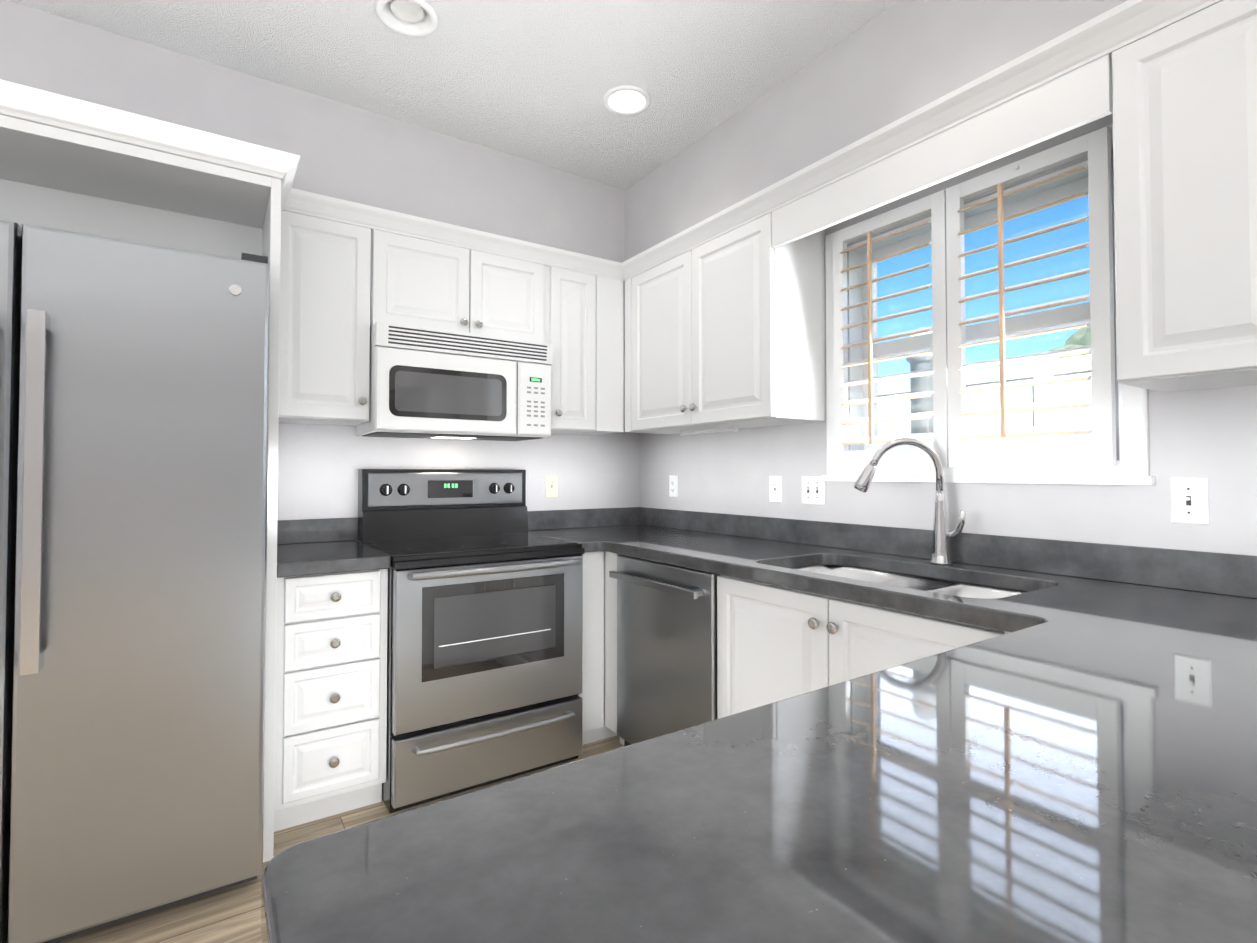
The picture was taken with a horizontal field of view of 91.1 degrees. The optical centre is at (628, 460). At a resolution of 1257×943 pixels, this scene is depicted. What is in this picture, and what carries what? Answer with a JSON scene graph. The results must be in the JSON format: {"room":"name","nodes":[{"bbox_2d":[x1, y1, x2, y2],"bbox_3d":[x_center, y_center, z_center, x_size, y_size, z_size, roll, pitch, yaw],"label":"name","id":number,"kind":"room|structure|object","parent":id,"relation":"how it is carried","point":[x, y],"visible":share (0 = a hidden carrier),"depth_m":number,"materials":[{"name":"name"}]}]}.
{"room":"kitchen","nodes":[
{"label":"kitchen","id":0,"kind":"room"},
{"bbox_2d":[0,0,624,262],"bbox_3d":[-2.177,-1.197,1.929,5.600,0.468,0.300,1,-1,-34],"label":"wall","id":1,"kind":"structure","parent":0,"point":[352,153],"depth_m":2.42,"materials":[{"name":"paint"}]},
{"bbox_2d":[0,79,619,279],"bbox_3d":[-0.997,-0.953,2.266,2.491,0.115,0.453,1,-1,-34],"label":"crown molding","id":2,"kind":"structure","parent":1,"relation":"attached to","point":[27,103],"depth_m":1.92,"materials":[{"name":"white wood"}]},
{"bbox_2d":[55,735,623,942],"bbox_3d":[-0.423,1.224,-0.738,5.900,0.060,6.900,1,-1,-34],"label":"floor","id":3,"kind":"structure","parent":0,"point":[231,914],"depth_m":1.70,"materials":[{"name":"brown wood"}]},
{"bbox_2d":[0,220,269,942],"bbox_3d":[-1.642,0.319,1.853,0.910,1.833,0.910,1,-1,-34],"label":"refrigerator","id":4,"kind":"object","parent":3,"relation":"on","point":[134,380],"visible":1,"depth_m":1.60,"materials":[{"name":"silver metal"}]},
{"bbox_2d":[0,115,280,861],"bbox_3d":[-1.717,0.175,1.967,0.989,2.150,0.698,1,-1,-34],"label":"surround","id":5,"kind":"object","parent":3,"relation":"on","point":[60,179],"visible":0.65,"depth_m":1.95,"materials":[{"name":"white wood"}]},
{"bbox_2d":[274,569,387,831],"bbox_3d":[-1.170,0.823,2.350,0.356,0.869,0.649,1,-1,-34],"label":"drawers","id":6,"kind":"object","parent":3,"relation":"on","point":[331,701],"visible":0.94,"depth_m":2.11,"materials":[{"name":"white wood"}]},
{"bbox_2d":[357,469,583,812],"bbox_3d":[-0.672,0.646,2.619,0.762,1.222,0.758,1,-1,-34],"label":"range","id":7,"kind":"object","parent":3,"relation":"on","point":[485,642],"visible":1,"depth_m":2.39,"materials":[{"name":"silver metal"}]},
{"bbox_2d":[578,552,623,744],"bbox_3d":[-0.046,0.838,3.052,0.758,0.869,0.734,1,-1,-34],"label":"base cabinet","id":8,"kind":"object","parent":3,"relation":"on","point":[598,694],"visible":0.17,"depth_m":2.68,"materials":[{"name":"white wood"}]},
{"bbox_2d":[609,554,719,746],"bbox_3d":[0.345,0.829,2.506,0.660,0.865,0.606,1,-1,-34],"label":"dishwasher","id":9,"kind":"object","parent":3,"relation":"on","point":[666,648],"visible":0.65,"depth_m":2.33,"materials":[{"name":"silver metal"}]},
{"bbox_2d":[717,565,1025,718],"bbox_3d":[0.802,0.814,1.885,0.649,0.869,0.931,1,-1,-34],"label":"base cabinet","id":10,"kind":"object","parent":3,"relation":"on","point":[775,643],"visible":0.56,"depth_m":1.80,"materials":[{"name":"white wood"}]},
{"bbox_3d":[0.770,0.790,0.738,1.980,0.869,0.938,1,-1,-34],"label":"base cabinet","id":11,"kind":"object","parent":3,"relation":"on","visible":0},
{"bbox_2d":[277,540,390,577],"bbox_3d":[-1.171,0.365,2.361,0.356,0.045,0.643,1,-1,-34],"label":"countertop","id":12,"kind":"structure","parent":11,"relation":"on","point":[299,559],"depth_m":2.16,"materials":[{"name":"stone"}]},
{"bbox_2d":[528,529,596,552],"bbox_3d":[-0.344,0.377,2.907,0.090,0.045,0.658,1,-1,-34],"label":"countertop","id":13,"kind":"structure","parent":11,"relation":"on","point":[589,543],"depth_m":2.83,"materials":[{"name":"stone"}]},
{"bbox_2d":[261,608,1256,942],"bbox_3d":[0.510,0.327,0.502,1.350,0.045,0.870,1,-1,-34],"label":"countertop","id":14,"kind":"structure","parent":11,"relation":"on","point":[1069,760],"depth_m":0.51,"materials":[{"name":"stone"}]},
{"bbox_2d":[553,524,1256,647],"bbox_3d":[0.689,0.359,2.047,0.668,0.045,3.238,1,-1,-34],"label":"countertop","id":15,"kind":"structure","parent":11,"relation":"on","point":[1229,619],"depth_m":1.68,"materials":[{"name":"stone"}]},
{"bbox_2d":[795,565,1023,598],"bbox_3d":[0.793,0.481,1.863,0.454,0.204,0.794,1,-1,-34],"label":"sink basin","id":16,"kind":"object","parent":15,"relation":"in","point":[939,586],"depth_m":2.03,"materials":[{"name":"silver metal"}]},
{"bbox_2d":[854,437,965,564],"bbox_3d":[0.918,0.129,2.010,0.240,0.412,0.275,1,-1,-34],"label":"faucet","id":17,"kind":"object","parent":15,"relation":"on","point":[940,549],"visible":1,"depth_m":2.01,"materials":[{"name":"silver metal"}]},
{"bbox_2d":[8,0,899,189],"bbox_3d":[-0.423,-1.555,-0.681,5.900,0.140,6.900,1,-1,-34],"label":"ceiling","id":18,"kind":"structure","parent":0,"point":[533,80],"depth_m":2.18,"materials":[{"name":"white paint"}]},
{"bbox_2d":[375,0,437,36],"bbox_3d":[-0.709,-1.451,1.979,0.190,0.057,0.190,1,-1,-34],"label":"recessed light","id":19,"kind":"object","parent":18,"relation":"in","point":[414,18],"visible":1,"depth_m":2.01,"materials":[{"name":"white"}]},
{"bbox_2d":[603,85,650,114],"bbox_3d":[-0.007,-1.442,2.432,0.190,0.057,0.190,1,-1,-34],"label":"recessed light","id":20,"kind":"object","parent":18,"relation":"in","point":[626,100],"visible":0.9,"depth_m":2.46,"materials":[{"name":"white plastic"}]},
{"bbox_2d":[277,423,639,542],"bbox_3d":[-2.240,-0.087,2.135,5.750,2.680,0.150,1,-1,-34],"label":"wall","id":21,"kind":"structure","parent":0,"point":[319,465],"depth_m":2.97,"materials":[{"name":"paint"}]},
{"bbox_2d":[277,517,357,544],"bbox_3d":[-1.346,0.298,2.623,0.356,0.099,0.018,1,-1,-34],"label":"backsplash","id":22,"kind":"structure","parent":21,"relation":"attached to","point":[296,531],"depth_m":2.62,"materials":[{"name":"stone"}]},
{"bbox_2d":[279,211,370,425],"bbox_3d":[-1.257,-0.554,2.501,0.347,0.790,0.349,1,-1,-34],"label":"upper cabinet","id":23,"kind":"object","parent":21,"relation":"attached to","point":[324,341],"visible":0.77,"depth_m":2.39,"materials":[{"name":"white wood"}]},
{"bbox_2d":[370,229,543,342],"bbox_3d":[-0.793,-0.742,2.816,0.769,0.402,0.349,1,-1,-34],"label":"upper cabinet","id":24,"kind":"object","parent":21,"relation":"attached to","point":[424,283],"visible":0.85,"depth_m":2.67,"materials":[{"name":"white wood"}]},
{"bbox_2d":[356,321,552,440],"bbox_3d":[-0.777,-0.322,2.783,0.766,0.436,0.408,1,-1,-34],"label":"over-the-range microwave","id":25,"kind":"object","parent":24,"relation":"attached to","point":[429,383],"visible":1,"depth_m":2.59,"materials":[{"name":"white plastic"}]},
{"bbox_2d":[545,475,557,497],"bbox_3d":[-0.407,0.137,3.263,0.072,0.116,0.008,1,-1,-34],"label":"outlet","id":26,"kind":"object","parent":21,"relation":"attached to","point":[551,485],"visible":1,"depth_m":3.26,"materials":[{"name":"beige plastic"}]},
{"bbox_2d":[527,507,636,530],"bbox_3d":[-0.254,0.313,3.354,0.736,0.099,0.021,1,-1,-34],"label":"backsplash","id":27,"kind":"structure","parent":21,"relation":"attached to","point":[597,517],"depth_m":3.34,"materials":[{"name":"stone"}]},
{"bbox_2d":[544,266,624,434],"bbox_3d":[-0.280,-0.541,3.155,0.464,0.790,0.349,1,-1,-34],"label":"upper cabinet","id":28,"kind":"object","parent":21,"relation":"attached to","point":[584,324],"visible":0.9,"depth_m":3.04,"materials":[{"name":"white wood"}]},
{"bbox_2d":[625,0,1126,260],"bbox_3d":[1.862,-1.223,0.664,0.300,0.468,6.300,1,-1,-34],"label":"wall","id":29,"kind":"structure","parent":0,"point":[897,60],"depth_m":2.08,"materials":[{"name":"paint"}]},
{"bbox_2d":[640,111,1256,555],"bbox_3d":[1.965,-0.113,0.891,0.150,2.680,6.600,1,-1,-34],"label":"wall","id":30,"kind":"structure","parent":0,"point":[1210,435],"depth_m":1.89,"materials":[{"name":"paint"}]},
{"bbox_2d":[669,475,677,496],"bbox_3d":[0.240,0.138,3.315,0.009,0.116,0.072,1,-1,-34],"label":"electrical outlet","id":31,"kind":"object","parent":30,"relation":"attached to","point":[673,485],"visible":1,"depth_m":3.31,"materials":[{"name":"white plastic"}]},
{"bbox_2d":[625,213,825,433],"bbox_3d":[0.372,-0.548,2.824,0.349,0.790,1.022,1,-1,-34],"label":"upper cabinet","id":32,"kind":"object","parent":30,"relation":"attached to","point":[727,330],"visible":0.98,"depth_m":2.52,"materials":[{"name":"white wood"}]},
{"bbox_2d":[680,425,738,435],"bbox_3d":[0.369,-0.138,2.868,0.022,0.026,0.390,1,-1,-34],"label":"paper towel holder","id":33,"kind":"object","parent":32,"relation":"attached to","point":[735,428],"visible":1,"depth_m":2.84,"materials":[{"name":"white plastic"}]},
{"bbox_2d":[620,0,1222,282],"bbox_3d":[0.715,-0.980,2.041,0.074,0.070,2.734,1,-1,-34],"label":"crown molding","id":34,"kind":"structure","parent":32,"relation":"attached to","point":[1128,22],"depth_m":1.73,"materials":[{"name":"white wood"}]},
{"bbox_2d":[772,54,1111,247],"bbox_3d":[0.843,-0.887,1.893,0.020,0.150,1.056,1,-1,-34],"label":"valance board","id":35,"kind":"object","parent":32,"relation":"attached to","point":[1075,98],"visible":0.81,"depth_m":1.74,"materials":[{"name":"white wood"}]},
{"bbox_2d":[769,476,781,502],"bbox_3d":[0.646,0.125,2.711,0.008,0.116,0.072,1,-1,-34],"label":"electrical outlet","id":36,"kind":"object","parent":30,"relation":"attached to","point":[775,488],"visible":1,"depth_m":2.71,"materials":[{"name":"white plastic"}]},
{"bbox_2d":[802,476,824,504],"bbox_3d":[0.757,0.122,2.538,0.016,0.116,0.118,1,-1,-34],"label":"light switch","id":37,"kind":"object","parent":30,"relation":"attached to","point":[813,489],"visible":0.98,"depth_m":2.54,"materials":[{"name":"white plastic"}]},
{"bbox_2d":[637,507,1256,598],"bbox_3d":[0.959,0.290,2.229,0.018,0.099,3.238,1,-1,-34],"label":"backsplash","id":38,"kind":"structure","parent":30,"relation":"attached to","point":[1219,573],"depth_m":1.87,"materials":[{"name":"stone"}]},
{"bbox_2d":[822,124,1154,484],"bbox_3d":[1.142,-0.421,2.097,0.179,0.990,1.048,1,-1,-34],"label":"window","id":39,"kind":"structure","parent":30,"relation":"in","point":[1052,190],"depth_m":2.03,"materials":[{"name":"white"}]},
{"bbox_2d":[833,190,948,468],"bbox_3d":[0.927,-0.435,2.225,0.092,0.924,0.446,1,-1,-34],"label":"window shutter","id":40,"kind":"object","parent":39,"relation":"attached to","point":[934,204],"visible":0.96,"depth_m":2.20,"materials":[{"name":"white wood"}]},
{"bbox_2d":[946,126,1116,467],"bbox_3d":[1.178,-0.443,1.851,0.092,0.924,0.446,1,-1,-34],"label":"window shutter","id":41,"kind":"object","parent":39,"relation":"attached to","point":[1099,450],"visible":1,"depth_m":1.81,"materials":[{"name":"white wood"}]},
{"bbox_2d":[1112,0,1256,391],"bbox_3d":[1.427,-0.580,1.252,0.349,0.790,0.644,1,-1,-34],"label":"upper cabinet","id":42,"kind":"object","parent":30,"relation":"attached to","point":[1184,94],"visible":0.92,"depth_m":1.33,"materials":[{"name":"white wood"}]},
{"bbox_2d":[1170,478,1208,524],"bbox_3d":[1.414,0.101,1.558,0.016,0.116,0.072,1,-1,-34],"label":"light switch","id":43,"kind":"object","parent":30,"relation":"attached to","point":[1189,501],"visible":1,"depth_m":1.56,"materials":[{"name":"white plastic"}]},
{"label":"outside","id":44,"kind":"structure","parent":0,"visible":0},
{"bbox_3d":[7.056,1.380,5.839,13.850,0.060,14.000,1,-1,-34],"label":"ground","id":45,"kind":"structure","parent":44,"visible":0},
{"bbox_2d":[906,327,933,433],"bbox_3d":[1.784,0.241,3.713,0.200,2.090,0.200,1,-1,-34],"label":"post","id":46,"kind":"object","parent":45,"relation":"on","point":[923,383],"depth_m":3.66,"materials":[{"name":"white wood"}]},
{"bbox_2d":[878,351,1091,435],"bbox_3d":[4.003,0.208,3.816,0.120,2.160,6.000,1,-1,-34],"label":"fence","id":47,"kind":"object","parent":45,"relation":"on","point":[1051,365],"depth_m":5.02,"materials":[{"name":"white wood"}]},
{"bbox_2d":[1047,326,1090,415],"bbox_3d":[6.532,-0.325,6.687,3.064,3.344,4.238,1,-1,-34],"label":"tree","id":48,"kind":"object","parent":45,"relation":"on","point":[1073,342],"depth_m":7.82,"materials":[{"name":"green plant"}]}
]}

